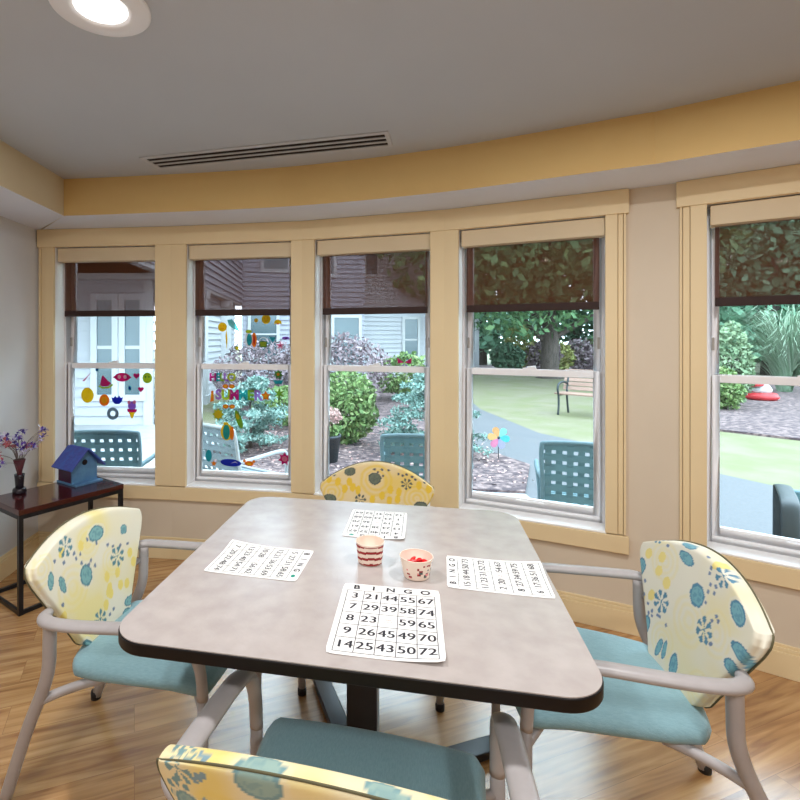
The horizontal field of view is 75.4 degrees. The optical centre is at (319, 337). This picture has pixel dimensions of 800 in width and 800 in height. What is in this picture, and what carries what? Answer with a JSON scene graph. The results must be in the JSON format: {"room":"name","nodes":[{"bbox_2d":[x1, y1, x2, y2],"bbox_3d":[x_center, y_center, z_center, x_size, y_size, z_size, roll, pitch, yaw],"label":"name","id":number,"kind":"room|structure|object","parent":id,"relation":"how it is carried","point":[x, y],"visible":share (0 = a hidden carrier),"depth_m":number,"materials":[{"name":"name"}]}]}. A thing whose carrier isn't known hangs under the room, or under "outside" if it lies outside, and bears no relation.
{"room":"care facility","nodes":[
{"label":"care facility","id":0,"kind":"room"},
{"bbox_2d":[0,216,37,556],"bbox_3d":[-1.947,0.243,-0.577,0.150,2.347,8.246,0,0,0],"label":"wall","id":1,"kind":"structure","parent":0,"point":[18,242],"depth_m":3.15,"materials":[{"name":"paint"}]},
{"bbox_2d":[0,532,38,581],"bbox_3d":[-1.865,1.349,-0.605,0.018,0.135,7.990,0,0,0],"label":"baseboard","id":2,"kind":"structure","parent":1,"relation":"attached to","point":[8,561],"depth_m":3.10,"materials":[{"name":"paint"}]},
{"bbox_2d":[0,81,799,229],"bbox_3d":[0.720,-0.823,-0.597,5.200,0.215,8.006,0,0,0],"label":"soffit","id":3,"kind":"object","parent":1,"relation":"attached to","point":[759,129],"depth_m":2.51,"materials":[{"name":"yellow paint"}]},
{"bbox_2d":[329,433,340,462],"bbox_3d":[0.100,1.367,6.350,0.330,0.330,0.330,0,0,0],"label":"pot","id":4,"kind":"object","parent":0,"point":[334,437],"depth_m":6.24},
{"bbox_2d":[0,0,799,178],"bbox_3d":[0.734,-0.990,-0.563,5.512,0.120,8.275,0,0,0],"label":"ceiling","id":5,"kind":"structure","parent":0,"point":[77,102],"depth_m":1.79,"materials":[{"name":"paint"}]},
{"bbox_2d":[48,0,150,36],"bbox_3d":[-0.615,-0.924,1.432,0.268,0.012,0.268,0,0,0],"label":"recessed light","id":6,"kind":"object","parent":5,"relation":"in","point":[111,18],"visible":1,"depth_m":1.46,"materials":[{"name":"white"}]},
{"bbox_2d":[139,131,392,169],"bbox_3d":[-0.288,-0.927,2.542,1.280,0.006,0.185,0,0,15],"label":"ceiling vent","id":7,"kind":"object","parent":5,"relation":"in","point":[381,139],"visible":1,"depth_m":2.52,"materials":[{"name":"metal"}]},
{"bbox_2d":[0,557,799,799],"bbox_3d":[0.734,1.497,-0.563,5.512,0.160,8.275,0,0,0],"label":"floor","id":8,"kind":"structure","parent":0,"point":[80,747],"depth_m":1.83,"materials":[{"name":"brown wood"}]},
{"bbox_2d":[0,476,123,616],"bbox_3d":[-1.500,1.147,2.935,0.360,0.540,0.592,0,0,36],"label":"side table","id":9,"kind":"object","parent":8,"relation":"on","point":[39,500],"visible":0.59,"depth_m":2.77,"materials":[{"name":"brown wood"}]},
{"bbox_2d":[0,424,47,494],"bbox_3d":[-1.703,0.690,2.835,0.266,0.375,0.350,0,0,0],"label":"flower vase","id":10,"kind":"object","parent":9,"relation":"on","point":[19,463],"visible":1,"depth_m":2.87,"materials":[{"name":"ceramic"}]},
{"bbox_2d":[51,444,105,487],"bbox_3d":[-1.473,0.771,3.120,0.220,0.212,0.228,0,0,34],"label":"birdhouse","id":11,"kind":"object","parent":9,"relation":"on","point":[76,466],"visible":1,"depth_m":3.08,"materials":[{"name":"blue paint"}]},
{"bbox_2d":[0,506,261,799],"bbox_3d":[-0.599,1.016,1.724,0.688,0.802,0.632,0,0,9],"label":"armchair","id":12,"kind":"object","parent":8,"relation":"on","point":[82,573],"visible":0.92,"depth_m":1.58,"materials":[{"name":"yellow fabric"}]},
{"bbox_2d":[156,670,539,799],"bbox_3d":[0.062,1.016,1.000,0.691,0.802,0.609,0,0,14],"label":"armchair","id":13,"kind":"object","parent":8,"relation":"on","point":[295,759],"visible":0.99,"depth_m":1.09,"materials":[{"name":"yellow fabric"}]},
{"bbox_2d":[118,497,603,762],"bbox_3d":[0.133,1.047,1.568,1.066,0.740,1.066,0,0,11],"label":"dining table","id":14,"kind":"object","parent":8,"relation":"on","point":[502,649],"visible":0.67,"depth_m":1.25,"materials":[{"name":"grey laminate"}]},
{"bbox_2d":[204,539,312,580],"bbox_3d":[-0.179,0.670,1.549,0.281,0.013,0.212,0,0,13],"label":"card","id":15,"kind":"object","parent":14,"relation":"on","point":[240,558],"visible":1,"depth_m":1.54,"materials":[{"name":"paper"}]},
{"bbox_2d":[356,535,383,566],"bbox_3d":[0.151,0.644,1.541,0.087,0.066,0.087,0,0,0],"label":"paper cup","id":16,"kind":"object","parent":14,"relation":"on","point":[369,547],"visible":1,"depth_m":1.51,"materials":[{"name":"paper"}]},
{"bbox_2d":[343,509,406,538],"bbox_3d":[0.206,0.673,1.856,0.212,0.007,0.276,0,0,11],"label":"card","id":17,"kind":"object","parent":14,"relation":"on","point":[383,524],"visible":0.98,"depth_m":1.85,"materials":[{"name":"paper"}]},
{"bbox_2d":[326,583,445,661],"bbox_3d":[0.164,0.671,1.228,0.255,0.011,0.318,0,0,10],"label":"card","id":18,"kind":"object","parent":14,"relation":"on","point":[370,621],"visible":1,"depth_m":1.20,"materials":[{"name":"paper"}]},
{"bbox_2d":[399,549,432,581],"bbox_3d":[0.274,0.647,1.450,0.095,0.060,0.095,0,0,0],"label":"paper cup","id":19,"kind":"object","parent":14,"relation":"on","point":[413,571],"visible":0.98,"depth_m":1.42,"materials":[{"name":"paper"}]},
{"bbox_2d":[446,556,554,598],"bbox_3d":[0.502,0.671,1.452,0.274,0.011,0.209,0,0,13],"label":"card","id":20,"kind":"object","parent":14,"relation":"on","point":[522,578],"visible":1,"depth_m":1.44,"materials":[{"name":"paper"}]},
{"bbox_2d":[298,461,444,712],"bbox_3d":[0.245,1.016,2.308,0.632,0.802,0.688,0,0,9],"label":"armchair","id":21,"kind":"object","parent":8,"relation":"on","point":[382,482],"visible":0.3,"depth_m":2.49,"materials":[{"name":"yellow fabric"}]},
{"bbox_2d":[491,540,774,799],"bbox_3d":[0.894,1.016,1.501,0.688,0.802,0.632,0,0,11],"label":"armchair","id":22,"kind":"object","parent":8,"relation":"on","point":[702,628],"visible":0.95,"depth_m":1.34,"materials":[{"name":"yellow fabric"}]},
{"bbox_2d":[38,183,799,647],"bbox_3d":[1.141,0.243,2.095,6.592,2.347,1.394,0,0,35],"label":"wall","id":23,"kind":"structure","parent":0,"point":[653,218],"depth_m":2.43,"materials":[{"name":"paint"}]},
{"bbox_2d":[37,226,171,499],"bbox_3d":[-1.410,0.161,3.322,0.917,1.750,0.027,0,0,6],"label":"trim","id":24,"kind":"structure","parent":23,"relation":"attached to","point":[48,240],"depth_m":3.29,"materials":[{"name":"beige paint"}]},
{"bbox_2d":[53,245,156,485],"bbox_3d":[-1.395,0.174,3.420,0.708,1.557,0.208,0,0,6],"label":"window","id":25,"kind":"structure","parent":23,"relation":"in","point":[66,328],"depth_m":3.44,"materials":[{"name":"white paint"}]},
{"bbox_2d":[99,394,108,405],"bbox_3d":[-1.464,0.422,3.462,0.074,0.079,0.002,0,0,6],"label":"window cling","id":26,"kind":"object","parent":25,"relation":"attached to","point":[104,399],"depth_m":3.46,"materials":[{"name":"plastic"}]},
{"bbox_2d":[98,376,112,388],"bbox_3d":[-1.452,0.299,3.460,0.110,0.091,0.002,0,0,6],"label":"window cling","id":27,"kind":"object","parent":25,"relation":"attached to","point":[104,382],"depth_m":3.46,"materials":[{"name":"plastic"}]},
{"bbox_2d":[58,247,154,316],"bbox_3d":[-1.394,-0.368,3.380,0.683,0.450,0.080,0,0,6],"label":"roller shade","id":28,"kind":"object","parent":25,"relation":"attached to","point":[110,281],"visible":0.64,"depth_m":3.38,"materials":[{"name":"fabric"}]},
{"bbox_2d":[107,407,118,419],"bbox_3d":[-1.404,0.512,3.455,0.084,0.083,0.002,0,0,6],"label":"window cling","id":29,"kind":"object","parent":25,"relation":"attached to","point":[112,408],"depth_m":3.46,"materials":[{"name":"plastic"}]},
{"bbox_2d":[112,396,122,403],"bbox_3d":[-1.372,0.418,3.452,0.082,0.058,0.001,0,0,6],"label":"window cling","id":30,"kind":"object","parent":25,"relation":"attached to","point":[117,400],"depth_m":3.45,"materials":[{"name":"plastic"}]},
{"bbox_2d":[113,373,131,381],"bbox_3d":[-1.337,0.265,3.447,0.140,0.059,0.003,0,0,6],"label":"window cling","id":31,"kind":"object","parent":25,"relation":"attached to","point":[122,377],"depth_m":3.45,"materials":[{"name":"plastic"}]},
{"bbox_2d":[127,401,136,411],"bbox_3d":[-1.268,0.481,3.439,0.070,0.125,0.003,0,0,6],"label":"window cling","id":32,"kind":"object","parent":25,"relation":"attached to","point":[131,405],"depth_m":3.44,"materials":[{"name":"plastic"}]},
{"bbox_2d":[142,373,151,382],"bbox_3d":[-1.161,0.269,3.428,0.068,0.071,0.002,0,0,6],"label":"window cling","id":33,"kind":"object","parent":25,"relation":"attached to","point":[147,377],"depth_m":3.43,"materials":[{"name":"green plastic"}]},
{"bbox_2d":[170,221,302,503],"bbox_3d":[-0.531,0.161,3.197,0.861,1.750,0.026,0,0,10],"label":"trim","id":34,"kind":"structure","parent":23,"relation":"attached to","point":[180,236],"depth_m":3.21,"materials":[{"name":"beige paint"}]},
{"bbox_2d":[186,241,291,492],"bbox_3d":[-0.498,0.174,3.292,0.699,1.557,0.208,0,0,10],"label":"window","id":35,"kind":"structure","parent":23,"relation":"in","point":[197,477],"depth_m":3.32,"materials":[{"name":"white paint"}]},
{"bbox_2d":[206,450,211,461],"bbox_3d":[-0.735,0.777,3.368,0.044,0.079,0.001,0,0,10],"label":"decal","id":36,"kind":"object","parent":35,"relation":"attached to","point":[208,452],"depth_m":3.37},
{"bbox_2d":[210,391,213,401],"bbox_3d":[-0.713,0.383,3.364,0.026,0.075,0.002,0,0,10],"label":"window cling","id":37,"kind":"object","parent":35,"relation":"attached to","point":[212,394],"depth_m":3.36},
{"bbox_2d":[210,373,215,380],"bbox_3d":[-0.706,0.257,3.363,0.048,0.055,0.002,0,0,10],"label":"letter cling","id":38,"kind":"object","parent":35,"relation":"attached to","point":[211,376],"visible":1,"depth_m":3.36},
{"bbox_2d":[213,408,223,419],"bbox_3d":[-0.670,0.502,3.357,0.084,0.084,0.002,0,0,10],"label":"window cling","id":39,"kind":"object","parent":35,"relation":"attached to","point":[218,414],"depth_m":3.36,"materials":[{"name":"plastic"}]},
{"bbox_2d":[215,389,221,399],"bbox_3d":[-0.668,0.371,3.356,0.043,0.070,0.002,0,0,10],"label":"letter cling","id":40,"kind":"object","parent":35,"relation":"attached to","point":[217,390],"visible":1,"depth_m":3.36,"materials":[{"name":"plastic"}]},
{"bbox_2d":[222,389,229,399],"bbox_3d":[-0.617,0.372,3.347,0.060,0.070,0.002,0,0,10],"label":"letter cling","id":41,"kind":"object","parent":35,"relation":"attached to","point":[223,397],"visible":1,"depth_m":3.35,"materials":[{"name":"plastic"}]},
{"bbox_2d":[223,425,233,439],"bbox_3d":[-0.608,0.611,3.345,0.092,0.120,0.003,0,0,10],"label":"decal","id":42,"kind":"object","parent":35,"relation":"attached to","point":[227,432],"depth_m":3.34},
{"bbox_2d":[223,404,234,408],"bbox_3d":[-0.597,0.449,3.343,0.084,0.028,0.003,0,0,10],"label":"window cling","id":43,"kind":"object","parent":35,"relation":"attached to","point":[225,406],"depth_m":3.34,"materials":[{"name":"plastic"}]},
{"bbox_2d":[223,384,234,388],"bbox_3d":[-0.599,0.317,3.344,0.084,0.028,0.003,0,0,10],"label":"window cling","id":44,"kind":"object","parent":35,"relation":"attached to","point":[231,386],"depth_m":3.34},
{"bbox_2d":[220,459,240,466],"bbox_3d":[-0.585,0.817,3.341,0.144,0.048,0.002,0,0,10],"label":"decal","id":45,"kind":"object","parent":35,"relation":"attached to","point":[228,462],"depth_m":3.34},
{"bbox_2d":[227,373,235,381],"bbox_3d":[-0.580,0.257,3.341,0.058,0.056,0.002,0,0,10],"label":"letter cling","id":46,"kind":"object","parent":35,"relation":"attached to","point":[229,374],"visible":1,"depth_m":3.34,"materials":[{"name":"plastic"}]},
{"bbox_2d":[229,389,238,399],"bbox_3d":[-0.562,0.371,3.337,0.065,0.069,0.002,0,0,10],"label":"letter cling","id":47,"kind":"object","parent":35,"relation":"attached to","point":[232,394],"visible":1,"depth_m":3.34,"materials":[{"name":"plastic"}]},
{"bbox_2d":[235,411,242,427],"bbox_3d":[-0.530,0.532,3.332,0.056,0.117,0.002,0,0,10],"label":"decal","id":48,"kind":"object","parent":35,"relation":"attached to","point":[238,418],"depth_m":3.33},
{"bbox_2d":[189,242,290,315],"bbox_3d":[-0.500,-0.368,3.252,0.674,0.450,0.080,0,0,10],"label":"roller shade","id":49,"kind":"object","parent":35,"relation":"attached to","point":[253,279],"visible":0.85,"depth_m":3.25,"materials":[{"name":"fabric"}]},
{"bbox_2d":[239,390,247,399],"bbox_3d":[-0.503,0.371,3.327,0.065,0.069,0.002,0,0,10],"label":"letter cling","id":50,"kind":"object","parent":35,"relation":"attached to","point":[242,394],"visible":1,"depth_m":3.33,"materials":[{"name":"plastic"}]},
{"bbox_2d":[245,330,251,345],"bbox_3d":[-0.470,0.002,3.359,0.056,0.113,0.002,0,0,10],"label":"window cling","id":51,"kind":"object","parent":35,"relation":"attached to","point":[249,337],"depth_m":3.36,"materials":[{"name":"plastic"}]},
{"bbox_2d":[243,459,254,465],"bbox_3d":[-0.462,0.812,3.319,0.084,0.043,0.003,0,0,10],"label":"decal","id":52,"kind":"object","parent":35,"relation":"attached to","point":[248,463],"depth_m":3.32},
{"bbox_2d":[248,390,253,399],"bbox_3d":[-0.450,0.371,3.318,0.044,0.069,0.002,0,0,10],"label":"letter cling","id":53,"kind":"object","parent":35,"relation":"attached to","point":[249,391],"visible":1,"depth_m":3.32,"materials":[{"name":"plastic"}]},
{"bbox_2d":[252,333,256,346],"bbox_3d":[-0.433,0.013,3.353,0.036,0.094,0.002,0,0,10],"label":"window cling","id":54,"kind":"object","parent":35,"relation":"attached to","point":[254,338],"depth_m":3.35,"materials":[{"name":"plastic"}]},
{"bbox_2d":[254,390,262,400],"bbox_3d":[-0.397,0.371,3.308,0.059,0.069,0.002,0,0,10],"label":"letter cling","id":55,"kind":"object","parent":35,"relation":"attached to","point":[256,395],"visible":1,"depth_m":3.31,"materials":[{"name":"plastic"}]},
{"bbox_2d":[259,341,266,346],"bbox_3d":[-0.372,0.028,3.342,0.056,0.067,0.002,0,0,10],"label":"window cling","id":56,"kind":"object","parent":35,"relation":"attached to","point":[261,343],"depth_m":3.34,"materials":[{"name":"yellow plastic"}]},
{"bbox_2d":[261,391,270,399],"bbox_3d":[-0.351,0.372,3.300,0.065,0.062,0.002,0,0,10],"label":"window cling","id":57,"kind":"object","parent":35,"relation":"attached to","point":[265,395],"depth_m":3.30,"materials":[{"name":"plastic"}]},
{"bbox_2d":[273,370,282,378],"bbox_3d":[-0.269,0.232,3.286,0.066,0.065,0.002,0,0,10],"label":"window cling","id":58,"kind":"object","parent":35,"relation":"attached to","point":[277,374],"depth_m":3.29,"materials":[{"name":"green plastic"}]},
{"bbox_2d":[273,380,282,383],"bbox_3d":[-0.269,0.284,3.286,0.068,0.024,0.001,0,0,10],"label":"window cling","id":59,"kind":"object","parent":35,"relation":"attached to","point":[275,381],"depth_m":3.29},
{"bbox_2d":[274,389,283,404],"bbox_3d":[-0.264,0.374,3.285,0.073,0.115,0.002,0,0,10],"label":"window cling","id":60,"kind":"object","parent":35,"relation":"attached to","point":[279,393],"depth_m":3.28,"materials":[{"name":"green plastic"}]},
{"bbox_2d":[279,452,287,464],"bbox_3d":[-0.227,0.775,3.278,0.088,0.086,0.002,0,0,10],"label":"decal","id":61,"kind":"object","parent":35,"relation":"attached to","point":[284,458],"depth_m":3.28},
{"bbox_2d":[313,232,429,505],"bbox_3d":[0.326,0.174,3.079,0.705,1.557,0.208,0,0,19],"label":"window","id":62,"kind":"structure","parent":23,"relation":"in","point":[323,366],"depth_m":3.15,"materials":[{"name":"white paint"}]},
{"bbox_2d":[317,234,429,314],"bbox_3d":[0.318,-0.368,3.039,0.680,0.450,0.080,0,0,19],"label":"roller shade","id":63,"kind":"object","parent":62,"relation":"attached to","point":[387,274],"visible":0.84,"depth_m":3.04,"materials":[{"name":"fabric"}]},
{"bbox_2d":[397,358,411,365],"bbox_3d":[0.512,0.149,3.090,0.090,0.060,0.003,0,0,19],"label":"decal","id":64,"kind":"object","parent":62,"relation":"attached to","point":[398,359],"depth_m":3.09},
{"bbox_2d":[302,210,443,506],"bbox_3d":[0.293,0.161,2.985,0.851,1.750,0.026,0,0,19],"label":"trim","id":65,"kind":"structure","parent":23,"relation":"attached to","point":[432,222],"depth_m":2.96,"materials":[{"name":"beige paint"}]},
{"bbox_2d":[38,531,799,681],"bbox_3d":[1.062,1.349,2.028,6.356,0.135,1.219,0,0,35],"label":"baseboard","id":66,"kind":"structure","parent":23,"relation":"attached to","point":[783,661],"depth_m":2.48,"materials":[{"name":"paint"}]},
{"bbox_2d":[459,216,605,533],"bbox_3d":[1.123,0.174,2.738,0.719,1.557,0.208,0,0,27],"label":"window","id":67,"kind":"structure","parent":23,"relation":"in","point":[568,515],"depth_m":2.73,"materials":[{"name":"white paint"}]},
{"bbox_2d":[461,218,604,312],"bbox_3d":[1.109,-0.368,2.700,0.694,0.450,0.080,0,0,27],"label":"roller shade","id":68,"kind":"object","parent":67,"relation":"attached to","point":[553,266],"visible":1,"depth_m":2.69,"materials":[{"name":"fabric"}]},
{"bbox_2d":[444,188,628,554],"bbox_3d":[1.087,0.161,2.645,0.884,1.750,0.027,0,0,27],"label":"trim","id":69,"kind":"structure","parent":23,"relation":"attached to","point":[612,204],"depth_m":2.52,"materials":[{"name":"beige paint"}]},
{"bbox_2d":[676,164,799,589],"bbox_3d":[2.017,0.161,2.068,0.938,1.750,0.026,0,0,36],"label":"trim","id":70,"kind":"structure","parent":23,"relation":"attached to","point":[694,196],"depth_m":2.29,"materials":[{"name":"beige paint"}]},
{"bbox_2d":[707,193,799,569],"bbox_3d":[2.067,0.174,2.153,0.706,1.557,0.208,0,0,36],"label":"window","id":71,"kind":"structure","parent":23,"relation":"in","point":[755,546],"depth_m":2.35,"materials":[{"name":"white paint"}]},
{"bbox_2d":[710,195,799,306],"bbox_3d":[2.048,-0.368,2.118,0.681,0.450,0.080,0,0,36],"label":"roller shade","id":72,"kind":"object","parent":71,"relation":"attached to","point":[757,242],"visible":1,"depth_m":2.22,"materials":[{"name":"fabric"}]},
{"label":"outside","id":73,"kind":"structure","parent":0,"visible":0},
{"bbox_2d":[154,349,799,489],"bbox_3d":[10.000,1.667,31.000,100.000,0.200,78.000,0,0,0],"label":"lawn","id":74,"kind":"structure","parent":73,"point":[529,402],"depth_m":9.80,"materials":[{"name":"green plant"}]},
{"bbox_2d":[74,314,364,424],"bbox_3d":[-2.850,-1.733,15.950,9.500,6.600,20.100,0,0,0],"label":"house wing","id":75,"kind":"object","parent":74,"relation":"on","point":[125,339],"visible":0.2,"depth_m":9.17,"materials":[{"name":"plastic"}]},
{"bbox_2d":[213,388,529,493],"bbox_3d":[0.450,1.554,10.300,4.300,0.045,10.400,0,0,0],"label":"mulch bed","id":76,"kind":"object","parent":74,"relation":"on","point":[501,482],"visible":0.16,"depth_m":6.48,"materials":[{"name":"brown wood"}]},
{"bbox_2d":[203,375,287,455],"bbox_3d":[-1.000,1.046,7.099,1.304,1.071,1.255,0,0,41],"label":"spruce","id":77,"kind":"object","parent":76,"relation":"on","point":[255,430],"visible":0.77,"depth_m":6.99,"materials":[{"name":"green plant"}]},
{"bbox_2d":[211,339,289,404],"bbox_3d":[-1.254,0.813,11.518,2.412,1.629,2.428,0,0,0],"label":"shrub","id":78,"kind":"object","parent":76,"relation":"on","point":[260,353],"visible":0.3,"depth_m":11.07,"materials":[{"name":"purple plant"}]},
{"bbox_2d":[251,385,353,426],"bbox_3d":[-0.280,1.202,9.203,1.934,0.800,1.781,0,0,-3],"label":"shrub","id":79,"kind":"object","parent":76,"relation":"on","point":[284,388],"visible":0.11,"depth_m":8.82,"materials":[{"name":"green plant"}]},
{"bbox_2d":[277,332,391,396],"bbox_3d":[0.290,0.733,11.314,2.556,1.769,2.285,0,0,15],"label":"shrub","id":80,"kind":"object","parent":76,"relation":"on","point":[363,351],"visible":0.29,"depth_m":10.93,"materials":[{"name":"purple plant"}]},
{"bbox_2d":[329,406,342,462],"bbox_3d":[0.112,1.188,6.343,0.360,0.688,0.357,0,0,38],"label":"hydrangea","id":81,"kind":"object","parent":76,"relation":"on","point":[335,416],"visible":0.38,"depth_m":6.25,"materials":[{"name":"plant"}]},
{"bbox_2d":[330,371,379,444],"bbox_3d":[0.419,1.015,7.482,0.902,1.172,0.953,0,0,0],"label":"shrub","id":82,"kind":"object","parent":76,"relation":"on","point":[360,411],"visible":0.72,"depth_m":7.25,"materials":[{"name":"green plant"}]},
{"bbox_2d":[244,422,533,483],"bbox_3d":[0.605,1.527,7.415,3.637,0.030,4.202,0,0,0],"label":"fallen leaves","id":83,"kind":"object","parent":76,"relation":"on","point":[385,422],"visible":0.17,"depth_m":6.45,"materials":[{"name":"plant"}]},
{"bbox_2d":[372,351,424,393],"bbox_3d":[2.009,0.937,12.632,1.641,1.273,1.623,0,0,0],"label":"shrub","id":84,"kind":"object","parent":76,"relation":"on","point":[403,356],"visible":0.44,"depth_m":12.30,"materials":[{"name":"green plant"}]},
{"bbox_2d":[377,373,492,457],"bbox_3d":[1.536,1.004,6.771,1.390,1.163,1.461,0,0,-33],"label":"spruce","id":85,"kind":"object","parent":76,"relation":"on","point":[416,399],"visible":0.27,"depth_m":6.78,"materials":[{"name":"green plant"}]},
{"bbox_2d":[487,427,509,457],"bbox_3d":[2.270,1.341,6.485,0.283,0.421,0.022,0,0,0],"label":"pinwheel","id":86,"kind":"object","parent":76,"relation":"on","point":[501,436],"visible":0.98,"depth_m":6.48,"materials":[{"name":"plastic"}]},
{"bbox_2d":[364,313,424,378],"bbox_3d":[3.474,-1.733,23.100,4.348,6.600,7.800,0,0,0],"label":"house","id":87,"kind":"structure","parent":74,"relation":"on","point":[394,333],"depth_m":19.82,"materials":[{"name":"plastic"}]},
{"bbox_2d":[477,311,540,364],"bbox_3d":[9.430,-3.629,29.962,8.759,10.404,6.828,0,0,0],"label":"tree","id":88,"kind":"object","parent":74,"relation":"on","point":[486,342],"visible":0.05,"depth_m":28.57,"materials":[{"name":"green plant"}]},
{"bbox_2d":[473,365,589,374],"bbox_3d":[10.500,1.557,25.300,15.000,0.040,7.400,0,0,0],"label":"mulch bed","id":89,"kind":"object","parent":74,"relation":"on","point":[479,366],"depth_m":26.57,"materials":[{"name":"brown soil"}]},
{"bbox_2d":[474,312,478,365],"bbox_3d":[7.100,-1.533,28.800,3.600,6.200,4.400,0,0,0],"label":"house","id":90,"kind":"structure","parent":89,"relation":"on","point":[476,333],"depth_m":27.54,"materials":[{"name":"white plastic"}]},
{"bbox_2d":[488,342,525,368],"bbox_3d":[8.289,0.870,22.505,1.650,1.435,1.517,0,0,0],"label":"shrub","id":91,"kind":"object","parent":89,"relation":"on","point":[502,356],"visible":0.93,"depth_m":22.23,"materials":[{"name":"green plant"}]},
{"bbox_2d":[504,320,537,367],"bbox_3d":[9.199,0.353,23.469,1.511,2.459,1.364,0,0,0],"label":"shrub","id":92,"kind":"object","parent":89,"relation":"on","point":[524,344],"visible":0.32,"depth_m":23.11,"materials":[{"name":"green plant"}]},
{"bbox_2d":[525,341,564,368],"bbox_3d":[9.941,0.839,23.099,1.980,1.568,1.917,0,0,0],"label":"shrub","id":93,"kind":"object","parent":89,"relation":"on","point":[532,362],"visible":0.37,"depth_m":22.74,"materials":[{"name":"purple plant"}]},
{"bbox_2d":[536,341,576,369],"bbox_3d":[10.900,0.822,23.657,2.035,1.584,1.775,0,0,0],"label":"shrub","id":94,"kind":"object","parent":89,"relation":"on","point":[564,364],"visible":0.31,"depth_m":23.33,"materials":[{"name":"green plant"}]},
{"bbox_2d":[565,337,592,369],"bbox_3d":[12.489,0.799,24.132,2.121,1.678,2.215,0,0,0],"label":"shrub","id":95,"kind":"object","parent":89,"relation":"on","point":[585,366],"visible":0.56,"depth_m":23.60,"materials":[{"name":"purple plant"}]},
{"bbox_2d":[579,335,592,363],"bbox_3d":[13.643,0.611,24.165,2.448,1.926,2.469,0,0,0],"label":"shrub","id":96,"kind":"object","parent":89,"relation":"on","point":[592,335],"visible":0.03,"depth_m":24.34,"materials":[{"name":"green plant"}]},
{"bbox_2d":[474,310,592,378],"bbox_3d":[8.310,-4.208,18.923,13.363,11.600,10.202,0,0,0],"label":"shade tree","id":97,"kind":"object","parent":74,"relation":"on","point":[550,334],"visible":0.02,"depth_m":19.68,"materials":[{"name":"green plant"}]},
{"bbox_2d":[537,310,592,358],"bbox_3d":[15.436,-3.933,30.923,8.679,11.402,8.576,0,0,36],"label":"tree","id":98,"kind":"object","parent":74,"relation":"on","point":[577,332],"visible":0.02,"depth_m":29.88,"materials":[{"name":"green plant"}]},
{"bbox_2d":[554,368,592,414],"bbox_3d":[5.515,1.105,10.079,0.643,0.932,1.520,0,0,-42],"label":"garden bench","id":99,"kind":"object","parent":74,"relation":"on","point":[567,387],"visible":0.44,"depth_m":10.47,"materials":[{"name":"wood"}]},
{"bbox_2d":[711,384,799,440],"bbox_3d":[15.966,1.554,9.914,17.084,0.045,11.699,0,0,22],"label":"mulch bed","id":100,"kind":"object","parent":74,"relation":"on","point":[780,418],"visible":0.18,"depth_m":9.83,"materials":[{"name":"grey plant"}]},
{"bbox_2d":[711,365,746,409],"bbox_3d":[8.731,1.084,11.018,0.860,0.998,0.847,0,0,0],"label":"shrub","id":101,"kind":"object","parent":100,"relation":"on","point":[730,393],"visible":0.47,"depth_m":10.80,"materials":[{"name":"green plant"}]},
{"bbox_2d":[719,320,757,405],"bbox_3d":[9.277,0.581,11.616,0.934,1.978,1.127,0,0,22],"label":"shrub","id":102,"kind":"object","parent":100,"relation":"on","point":[745,363],"visible":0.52,"depth_m":11.34,"materials":[{"name":"green plant"}]},
{"bbox_2d":[720,304,799,391],"bbox_3d":[13.342,0.301,14.618,4.406,2.512,3.832,0,0,0],"label":"pampas grass","id":103,"kind":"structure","parent":100,"relation":"on","point":[782,358],"depth_m":14.38,"materials":[{"name":"plant"}]},
{"bbox_2d":[746,384,779,400],"bbox_3d":[10.980,1.211,12.700,0.720,0.643,0.720,0,0,0],"label":"ornament","id":104,"kind":"object","parent":100,"relation":"on","point":[762,392],"visible":0.59,"depth_m":12.51,"materials":[{"name":"plastic"}]},
{"bbox_2d":[719,304,799,375],"bbox_3d":[18.846,-2.830,21.447,7.038,8.809,6.239,0,0,5],"label":"tree","id":105,"kind":"object","parent":74,"relation":"on","point":[722,309],"visible":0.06,"depth_m":20.49,"materials":[{"name":"green plant"}]},
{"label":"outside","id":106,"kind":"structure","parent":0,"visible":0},
{"bbox_2d":[424,393,772,534],"bbox_3d":[5.000,1.569,7.250,6.000,0.016,16.500,0,0,0],"label":"path","id":107,"kind":"structure","parent":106,"point":[747,505],"depth_m":5.47,"materials":[{"name":"concrete"}]},
{"bbox_2d":[772,484,799,539],"bbox_3d":[3.037,1.236,2.868,0.704,0.651,0.591,0,0,38],"label":"lounger","id":108,"kind":"object","parent":107,"relation":"on","point":[786,499],"visible":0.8,"depth_m":2.88,"materials":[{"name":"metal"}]},
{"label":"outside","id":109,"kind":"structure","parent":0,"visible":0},
{"bbox_2d":[74,424,529,497],"bbox_3d":[-1.975,1.567,5.875,8.050,0.020,6.650,0,0,0],"label":"patio","id":110,"kind":"structure","parent":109,"point":[147,432],"depth_m":7.86,"materials":[{"name":"concrete"}]},
{"bbox_2d":[74,430,154,466],"bbox_3d":[-1.618,1.104,3.973,0.681,0.892,0.646,0,0,-2],"label":"patio chair","id":111,"kind":"object","parent":110,"relation":"on","point":[136,461],"visible":0.23,"depth_m":3.69,"materials":[{"name":"metal"}]},
{"bbox_2d":[203,423,287,472],"bbox_3d":[-0.689,1.104,4.182,0.681,0.892,0.646,0,0,37],"label":"patio chair","id":112,"kind":"object","parent":110,"relation":"on","point":[213,443],"visible":0.34,"depth_m":3.92,"materials":[{"name":"metal"}]},
{"bbox_2d":[380,433,424,479],"bbox_3d":[0.790,1.104,3.804,0.681,0.892,0.646,0,0,12],"label":"patio chair","id":113,"kind":"object","parent":110,"relation":"on","point":[396,438],"visible":0.23,"depth_m":3.56,"materials":[{"name":"metal"}]},
{"bbox_2d":[534,441,592,505],"bbox_3d":[1.842,1.104,3.506,0.681,0.892,0.646,0,0,22],"label":"patio chair","id":114,"kind":"object","parent":110,"relation":"on","point":[557,492],"visible":0.48,"depth_m":3.32,"materials":[{"name":"metal"}]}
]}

